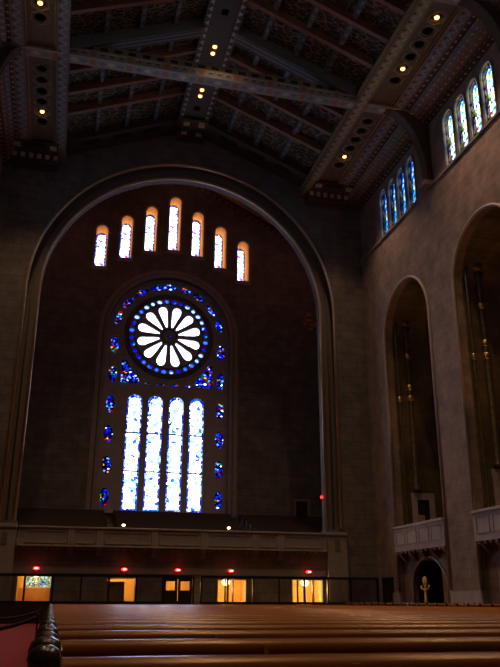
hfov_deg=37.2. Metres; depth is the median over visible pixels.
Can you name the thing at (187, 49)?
rafter
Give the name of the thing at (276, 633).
pew
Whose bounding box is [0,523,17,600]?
pedestal
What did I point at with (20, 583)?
wall
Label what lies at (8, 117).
crown molding
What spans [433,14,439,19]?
recessed light
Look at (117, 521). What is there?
pew
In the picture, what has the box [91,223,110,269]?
window
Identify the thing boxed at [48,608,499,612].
pew
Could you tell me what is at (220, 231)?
window
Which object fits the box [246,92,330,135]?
rafter
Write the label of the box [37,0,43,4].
recessed light
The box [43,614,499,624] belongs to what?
pew
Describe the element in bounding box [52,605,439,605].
pew
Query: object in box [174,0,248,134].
ridge beam
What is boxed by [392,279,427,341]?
vault
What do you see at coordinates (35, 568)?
lamp
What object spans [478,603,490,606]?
pew
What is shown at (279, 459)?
wall
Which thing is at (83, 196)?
arch
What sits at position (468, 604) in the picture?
pew
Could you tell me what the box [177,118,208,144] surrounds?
bracket
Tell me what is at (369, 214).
wall
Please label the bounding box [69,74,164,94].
rafter
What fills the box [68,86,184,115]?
rafter
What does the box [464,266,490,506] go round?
marble column
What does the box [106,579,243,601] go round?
wall
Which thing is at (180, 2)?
purlin
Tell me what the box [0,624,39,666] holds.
carpet runner
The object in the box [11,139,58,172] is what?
bracket
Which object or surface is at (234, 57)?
rafter
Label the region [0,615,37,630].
rope
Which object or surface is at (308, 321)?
wall ornament
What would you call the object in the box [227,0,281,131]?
purlin
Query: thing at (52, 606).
pew
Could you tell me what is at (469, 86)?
window
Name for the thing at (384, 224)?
window
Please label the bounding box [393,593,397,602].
baseboard
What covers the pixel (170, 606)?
pew
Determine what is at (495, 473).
door
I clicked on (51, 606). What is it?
pew
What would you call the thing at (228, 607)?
pew
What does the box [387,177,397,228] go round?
window
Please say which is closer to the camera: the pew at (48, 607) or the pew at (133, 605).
the pew at (48, 607)
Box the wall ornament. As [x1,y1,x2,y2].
[302,312,315,331]
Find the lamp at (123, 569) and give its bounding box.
[121,567,127,571]
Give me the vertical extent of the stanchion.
0.920 m
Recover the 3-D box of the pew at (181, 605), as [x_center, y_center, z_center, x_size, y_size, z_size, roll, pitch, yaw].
[-0.356,10.972,28.416,14.284,1.169,0.635,5,-20,-13]
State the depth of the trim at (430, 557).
40.44 m
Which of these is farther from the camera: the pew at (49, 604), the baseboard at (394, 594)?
the baseboard at (394, 594)
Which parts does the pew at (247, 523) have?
backrest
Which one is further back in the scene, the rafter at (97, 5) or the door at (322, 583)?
the door at (322, 583)
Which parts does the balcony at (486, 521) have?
panel frame, rail, panel frame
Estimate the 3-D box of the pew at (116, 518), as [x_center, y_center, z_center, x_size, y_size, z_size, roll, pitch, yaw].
[-4.793,12.648,48.804,8.060,0.980,0.530,5,-20,-13]
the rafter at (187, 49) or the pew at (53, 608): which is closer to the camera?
the pew at (53, 608)
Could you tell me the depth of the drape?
40.79 m
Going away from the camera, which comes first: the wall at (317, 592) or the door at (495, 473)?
the door at (495, 473)
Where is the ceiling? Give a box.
[215,191,271,224]
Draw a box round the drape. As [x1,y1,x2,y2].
[442,572,446,602]
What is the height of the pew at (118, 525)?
0.980 m
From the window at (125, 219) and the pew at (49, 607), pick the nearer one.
the pew at (49, 607)
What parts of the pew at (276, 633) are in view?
scroll knob, rail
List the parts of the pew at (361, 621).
rail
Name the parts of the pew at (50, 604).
rail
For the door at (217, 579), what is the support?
in the wall at (65, 588)
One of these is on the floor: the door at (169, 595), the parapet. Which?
the parapet
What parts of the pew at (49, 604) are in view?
rail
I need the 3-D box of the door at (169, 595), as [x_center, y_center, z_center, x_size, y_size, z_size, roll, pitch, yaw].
[-4.201,15.407,43.067,1.900,2.500,0.260,5,-20,-13]
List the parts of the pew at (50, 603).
rail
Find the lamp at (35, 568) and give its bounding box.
[32,566,39,570]
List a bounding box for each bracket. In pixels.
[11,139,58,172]
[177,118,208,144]
[306,181,353,209]
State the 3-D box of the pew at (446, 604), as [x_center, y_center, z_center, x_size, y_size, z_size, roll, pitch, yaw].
[9.483,11.944,31.260,2.434,1.169,0.635,5,-20,-13]
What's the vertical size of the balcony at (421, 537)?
2.020 m
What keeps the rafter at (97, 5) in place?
attached to the ceiling panels
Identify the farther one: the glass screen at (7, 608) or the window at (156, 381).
the window at (156, 381)
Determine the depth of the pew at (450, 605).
26.87 m
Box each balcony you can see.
[393,517,446,561]
[471,505,499,553]
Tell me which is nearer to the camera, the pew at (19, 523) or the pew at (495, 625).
the pew at (495, 625)
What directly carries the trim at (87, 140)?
attached to the wall at (29, 198)
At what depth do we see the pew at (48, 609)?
8.95 m
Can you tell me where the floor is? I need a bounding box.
[15,524,323,552]
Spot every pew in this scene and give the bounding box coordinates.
[17,522,106,531]
[26,636,499,666]
[35,625,499,656]
[39,620,499,639]
[41,616,499,630]
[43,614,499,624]
[45,612,499,620]
[46,610,499,615]
[46,611,499,617]
[47,607,499,611]
[47,608,476,612]
[48,606,499,609]
[48,607,499,610]
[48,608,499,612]
[48,609,499,614]
[49,604,464,606]
[49,605,499,608]
[49,606,82,609]
[50,603,382,605]
[50,604,169,606]
[50,605,477,608]
[51,606,449,609]
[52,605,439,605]
[52,606,499,607]
[53,608,285,608]
[77,607,227,607]
[80,605,429,605]
[112,510,229,523]
[113,513,233,526]
[114,517,237,527]
[116,520,241,527]
[117,524,245,530]
[133,605,418,605]
[170,606,492,606]
[181,605,408,605]
[225,605,399,605]
[228,607,354,607]
[238,514,321,523]
[241,517,321,527]
[245,520,321,530]
[252,605,478,606]
[254,528,321,532]
[266,605,390,605]
[337,604,374,605]
[355,607,461,607]
[387,605,452,606]
[399,602,445,605]
[408,602,455,605]
[445,603,496,606]
[455,603,466,606]
[467,603,477,606]
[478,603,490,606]
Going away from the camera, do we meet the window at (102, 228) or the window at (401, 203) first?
the window at (401, 203)
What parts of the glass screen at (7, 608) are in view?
post, post, post, rail, rail, panel, post, post, post, post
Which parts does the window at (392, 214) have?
glass pane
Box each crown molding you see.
[0,0,17,163]
[348,0,499,210]
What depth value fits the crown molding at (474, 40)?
43.01 m
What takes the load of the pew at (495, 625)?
on the floor
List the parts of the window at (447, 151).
frame, glass pane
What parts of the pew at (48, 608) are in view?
rail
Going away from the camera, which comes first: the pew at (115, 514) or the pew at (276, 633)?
the pew at (276, 633)
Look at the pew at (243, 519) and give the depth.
51.92 m
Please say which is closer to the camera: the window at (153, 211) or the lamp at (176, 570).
the lamp at (176, 570)
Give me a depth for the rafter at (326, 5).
39.78 m
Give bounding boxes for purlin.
[95,0,111,131]
[125,5,147,125]
[153,0,182,120]
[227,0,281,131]
[254,0,323,145]
[280,0,366,158]
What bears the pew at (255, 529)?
on the floor
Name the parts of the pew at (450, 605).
rail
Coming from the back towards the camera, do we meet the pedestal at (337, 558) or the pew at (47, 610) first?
the pedestal at (337, 558)
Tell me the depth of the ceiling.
60.17 m
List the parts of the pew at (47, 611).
rail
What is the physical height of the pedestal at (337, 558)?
5.200 m
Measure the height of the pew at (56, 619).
1.169 m
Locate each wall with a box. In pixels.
[0,134,377,601]
[0,144,2,178]
[9,547,326,603]
[16,576,49,600]
[18,184,321,523]
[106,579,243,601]
[293,580,320,601]
[360,42,499,258]
[362,114,499,603]
[404,549,450,603]
[486,542,499,603]
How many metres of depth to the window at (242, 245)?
59.89 m
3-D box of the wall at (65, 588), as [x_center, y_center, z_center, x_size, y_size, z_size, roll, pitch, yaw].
[-4.324,14.590,43.457,18.600,4.300,0.300,5,-20,-13]
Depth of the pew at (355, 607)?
21.28 m
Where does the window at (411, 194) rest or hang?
in the wall at (369, 214)
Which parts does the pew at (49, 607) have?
rail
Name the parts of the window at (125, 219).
glass pane, frame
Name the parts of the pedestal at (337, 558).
panel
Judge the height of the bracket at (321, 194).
0.830 m
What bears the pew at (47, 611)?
on the floor
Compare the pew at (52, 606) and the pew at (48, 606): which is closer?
the pew at (48, 606)
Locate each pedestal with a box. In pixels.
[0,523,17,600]
[326,532,348,601]
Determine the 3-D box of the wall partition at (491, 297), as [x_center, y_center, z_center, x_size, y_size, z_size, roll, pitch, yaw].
[12.489,2.947,39.956,3.000,24.000,2.900,5,-20,-13]
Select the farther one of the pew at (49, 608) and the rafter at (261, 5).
the rafter at (261, 5)
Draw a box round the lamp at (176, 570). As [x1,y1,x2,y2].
[174,568,180,572]
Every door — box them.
[13,573,52,600]
[104,577,135,600]
[161,577,194,603]
[216,578,247,601]
[291,579,324,601]
[294,499,309,516]
[382,577,393,602]
[411,493,435,522]
[491,469,499,505]
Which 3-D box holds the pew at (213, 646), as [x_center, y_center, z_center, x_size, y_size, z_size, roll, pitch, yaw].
[6.226,2.118,3.839,14.284,1.169,0.635,5,-20,-13]
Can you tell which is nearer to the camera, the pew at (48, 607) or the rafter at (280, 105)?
the pew at (48, 607)
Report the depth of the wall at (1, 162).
47.98 m
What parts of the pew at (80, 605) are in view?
rail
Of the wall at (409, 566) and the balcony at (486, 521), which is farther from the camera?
the wall at (409, 566)
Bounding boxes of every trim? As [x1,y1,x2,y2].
[0,164,342,529]
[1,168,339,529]
[12,565,326,575]
[67,113,177,154]
[205,119,306,186]
[360,109,499,262]
[383,275,453,603]
[412,556,449,603]
[451,203,499,603]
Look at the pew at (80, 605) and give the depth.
26.01 m
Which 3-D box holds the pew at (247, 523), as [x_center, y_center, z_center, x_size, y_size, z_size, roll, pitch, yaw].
[3.110,13.350,50.668,6.960,0.980,0.530,5,-20,-13]
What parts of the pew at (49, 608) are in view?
rail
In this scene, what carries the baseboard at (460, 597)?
attached to the wall at (422, 245)
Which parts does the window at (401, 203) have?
glass pane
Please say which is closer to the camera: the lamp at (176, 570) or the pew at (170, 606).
the pew at (170, 606)
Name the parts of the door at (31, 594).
leaded glass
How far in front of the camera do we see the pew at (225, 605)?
29.76 m
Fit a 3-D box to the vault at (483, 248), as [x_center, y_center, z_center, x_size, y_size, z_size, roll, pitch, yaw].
[13.332,-6.478,38.619,2.400,6.950,6.140,5,-20,-13]
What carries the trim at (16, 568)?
attached to the wall at (65, 588)
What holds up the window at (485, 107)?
in the wall at (369, 214)
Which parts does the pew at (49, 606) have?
rail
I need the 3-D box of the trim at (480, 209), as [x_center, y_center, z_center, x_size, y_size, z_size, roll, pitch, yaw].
[11.612,3.145,34.724,0.180,20.090,6.500,5,-20,-13]
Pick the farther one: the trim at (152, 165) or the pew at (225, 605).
the trim at (152, 165)
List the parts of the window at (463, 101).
frame, glass pane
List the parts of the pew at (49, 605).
rail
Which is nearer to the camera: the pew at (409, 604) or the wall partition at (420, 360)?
the pew at (409, 604)
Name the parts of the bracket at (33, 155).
soffit panel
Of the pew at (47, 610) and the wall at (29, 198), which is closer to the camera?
the pew at (47, 610)
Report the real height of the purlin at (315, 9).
0.367 m
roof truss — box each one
[0,17,433,190]
[434,0,499,52]
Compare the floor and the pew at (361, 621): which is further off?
the floor
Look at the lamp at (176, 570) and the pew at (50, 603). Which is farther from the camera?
the lamp at (176, 570)
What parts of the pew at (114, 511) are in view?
backrest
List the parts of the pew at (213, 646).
scroll knob, number plate, rail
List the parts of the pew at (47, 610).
rail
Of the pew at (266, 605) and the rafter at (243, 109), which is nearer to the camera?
the pew at (266, 605)
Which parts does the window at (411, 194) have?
glass pane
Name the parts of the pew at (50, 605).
rail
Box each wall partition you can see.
[392,320,443,602]
[462,285,499,507]
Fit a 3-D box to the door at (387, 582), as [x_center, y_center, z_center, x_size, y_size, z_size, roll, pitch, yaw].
[8.246,15.818,44.136,0.100,2.550,1.440,5,-20,-13]
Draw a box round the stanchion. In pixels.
[27,613,39,653]
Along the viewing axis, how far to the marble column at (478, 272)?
38.55 m
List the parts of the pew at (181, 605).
rail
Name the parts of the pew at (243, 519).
backrest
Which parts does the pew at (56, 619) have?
rail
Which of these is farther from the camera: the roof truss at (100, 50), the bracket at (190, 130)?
the bracket at (190, 130)
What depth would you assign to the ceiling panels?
43.76 m
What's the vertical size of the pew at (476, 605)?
1.169 m
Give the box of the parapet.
[17,525,327,559]
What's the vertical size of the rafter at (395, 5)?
3.472 m
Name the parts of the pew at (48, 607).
rail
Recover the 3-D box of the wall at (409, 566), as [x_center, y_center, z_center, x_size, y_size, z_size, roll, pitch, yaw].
[9.894,13.746,40.334,0.300,3.900,6.100,5,-20,-13]
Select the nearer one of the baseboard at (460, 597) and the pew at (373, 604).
the pew at (373, 604)
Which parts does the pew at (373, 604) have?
rail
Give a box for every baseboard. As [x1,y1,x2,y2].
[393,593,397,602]
[452,591,479,603]
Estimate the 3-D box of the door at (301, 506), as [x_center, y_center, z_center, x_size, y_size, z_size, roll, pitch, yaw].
[3.757,12.890,53.825,1.200,1.760,0.120,5,-20,-13]
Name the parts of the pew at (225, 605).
rail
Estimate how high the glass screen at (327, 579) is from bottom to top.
2.540 m
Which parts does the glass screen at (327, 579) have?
post, post, post, post, rail, rail, panel, post, post, post, post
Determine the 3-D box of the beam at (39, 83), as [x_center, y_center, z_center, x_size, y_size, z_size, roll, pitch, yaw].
[-7.504,-20.383,26.074,2.980,0.700,52.000,5,-20,-13]
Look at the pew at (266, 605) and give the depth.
31.01 m
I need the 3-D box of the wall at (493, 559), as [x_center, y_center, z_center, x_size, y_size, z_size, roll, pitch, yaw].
[12.092,10.812,32.115,0.300,3.900,6.100,5,-20,-13]
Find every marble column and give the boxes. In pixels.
[394,322,408,524]
[402,322,420,490]
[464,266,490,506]
[474,266,499,467]
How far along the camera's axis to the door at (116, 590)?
42.47 m
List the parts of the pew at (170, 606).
rail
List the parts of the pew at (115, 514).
backrest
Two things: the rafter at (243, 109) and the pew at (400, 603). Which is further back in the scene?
the rafter at (243, 109)
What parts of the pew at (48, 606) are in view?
rail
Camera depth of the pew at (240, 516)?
53.10 m
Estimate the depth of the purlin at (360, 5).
42.95 m
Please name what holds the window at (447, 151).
in the wall at (369, 214)
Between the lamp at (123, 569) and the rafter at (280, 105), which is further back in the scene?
the rafter at (280, 105)
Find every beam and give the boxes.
[8,0,70,162]
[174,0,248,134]
[300,0,482,194]
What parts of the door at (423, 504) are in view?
lit pane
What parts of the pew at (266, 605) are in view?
rail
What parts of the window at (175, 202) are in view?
glass pane, frame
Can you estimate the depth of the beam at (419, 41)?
42.45 m
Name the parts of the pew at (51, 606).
rail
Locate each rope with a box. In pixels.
[0,609,41,619]
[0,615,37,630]
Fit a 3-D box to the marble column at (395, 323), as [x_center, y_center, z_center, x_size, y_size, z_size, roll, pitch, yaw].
[9.421,5.809,46.206,0.342,14.500,0.333,5,-20,-13]
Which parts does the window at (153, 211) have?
glass pane, frame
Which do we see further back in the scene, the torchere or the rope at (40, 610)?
the torchere
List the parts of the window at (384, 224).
glass pane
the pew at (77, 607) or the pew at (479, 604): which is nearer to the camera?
the pew at (77, 607)
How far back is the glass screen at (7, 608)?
40.31 m
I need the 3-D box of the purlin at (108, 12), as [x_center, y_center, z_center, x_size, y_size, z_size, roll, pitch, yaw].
[-4.250,-21.486,27.339,0.260,0.367,52.000,5,-20,-13]
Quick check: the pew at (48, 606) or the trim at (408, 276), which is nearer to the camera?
the pew at (48, 606)
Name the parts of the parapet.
panel frame, panel frame, panel frame, moulding, rail, panel frame, panel frame, panel frame, panel frame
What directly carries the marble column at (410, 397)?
attached to the wall partition at (420, 360)
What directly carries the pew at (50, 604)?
on the floor
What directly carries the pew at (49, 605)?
on the floor
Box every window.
[85,270,237,516]
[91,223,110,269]
[117,214,135,261]
[142,205,159,254]
[166,195,183,254]
[190,210,205,260]
[213,225,228,271]
[236,240,250,284]
[378,187,388,237]
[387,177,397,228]
[395,166,406,218]
[404,154,417,208]
[441,107,456,167]
[453,92,469,154]
[465,76,483,139]
[478,59,498,124]
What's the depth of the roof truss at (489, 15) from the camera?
36.34 m
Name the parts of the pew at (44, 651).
scroll knob, rail, number plate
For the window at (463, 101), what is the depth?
40.97 m
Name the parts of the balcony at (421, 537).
panel frame, panel frame, rail, panel frame, panel frame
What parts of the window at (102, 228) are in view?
glass pane, frame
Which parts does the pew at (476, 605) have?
rail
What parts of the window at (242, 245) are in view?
glass pane, frame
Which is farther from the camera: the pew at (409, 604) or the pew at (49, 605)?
the pew at (409, 604)
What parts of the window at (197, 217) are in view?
glass pane, frame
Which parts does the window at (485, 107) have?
frame, glass pane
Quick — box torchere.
[421,576,429,602]
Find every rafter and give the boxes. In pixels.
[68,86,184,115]
[69,44,195,73]
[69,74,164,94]
[72,0,177,14]
[216,93,320,152]
[229,51,341,116]
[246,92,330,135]
[248,0,371,67]
[306,0,387,42]
[375,0,404,14]
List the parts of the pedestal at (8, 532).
panel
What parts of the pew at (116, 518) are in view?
backrest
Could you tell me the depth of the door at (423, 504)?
44.93 m
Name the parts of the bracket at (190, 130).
soffit panel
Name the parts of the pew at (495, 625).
scroll knob, rail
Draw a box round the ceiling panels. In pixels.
[66,0,412,181]
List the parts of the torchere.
stem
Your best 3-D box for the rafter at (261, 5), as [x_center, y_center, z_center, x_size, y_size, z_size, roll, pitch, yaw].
[3.341,-16.968,41.663,7.250,3.472,0.260,5,-20,-13]
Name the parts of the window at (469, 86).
frame, glass pane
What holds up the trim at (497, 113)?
attached to the wall at (422, 245)
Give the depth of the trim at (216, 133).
52.61 m
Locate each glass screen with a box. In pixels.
[0,573,191,623]
[200,576,379,604]
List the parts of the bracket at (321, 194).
soffit panel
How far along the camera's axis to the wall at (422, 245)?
41.12 m
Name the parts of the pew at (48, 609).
rail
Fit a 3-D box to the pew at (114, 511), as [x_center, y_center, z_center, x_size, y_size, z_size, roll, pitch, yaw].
[-5.340,12.760,51.082,8.060,0.980,0.530,5,-20,-13]
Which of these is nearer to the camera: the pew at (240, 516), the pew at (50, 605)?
the pew at (50, 605)
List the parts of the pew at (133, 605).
rail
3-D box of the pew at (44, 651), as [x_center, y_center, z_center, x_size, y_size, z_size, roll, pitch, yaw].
[6.445,1.823,3.020,14.284,1.169,0.635,5,-20,-13]
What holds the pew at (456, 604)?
on the floor
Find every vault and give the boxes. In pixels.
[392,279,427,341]
[462,207,499,288]
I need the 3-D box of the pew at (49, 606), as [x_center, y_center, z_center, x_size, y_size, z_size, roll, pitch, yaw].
[3.593,5.660,13.670,14.284,1.169,0.635,5,-20,-13]
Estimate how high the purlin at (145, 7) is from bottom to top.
0.367 m

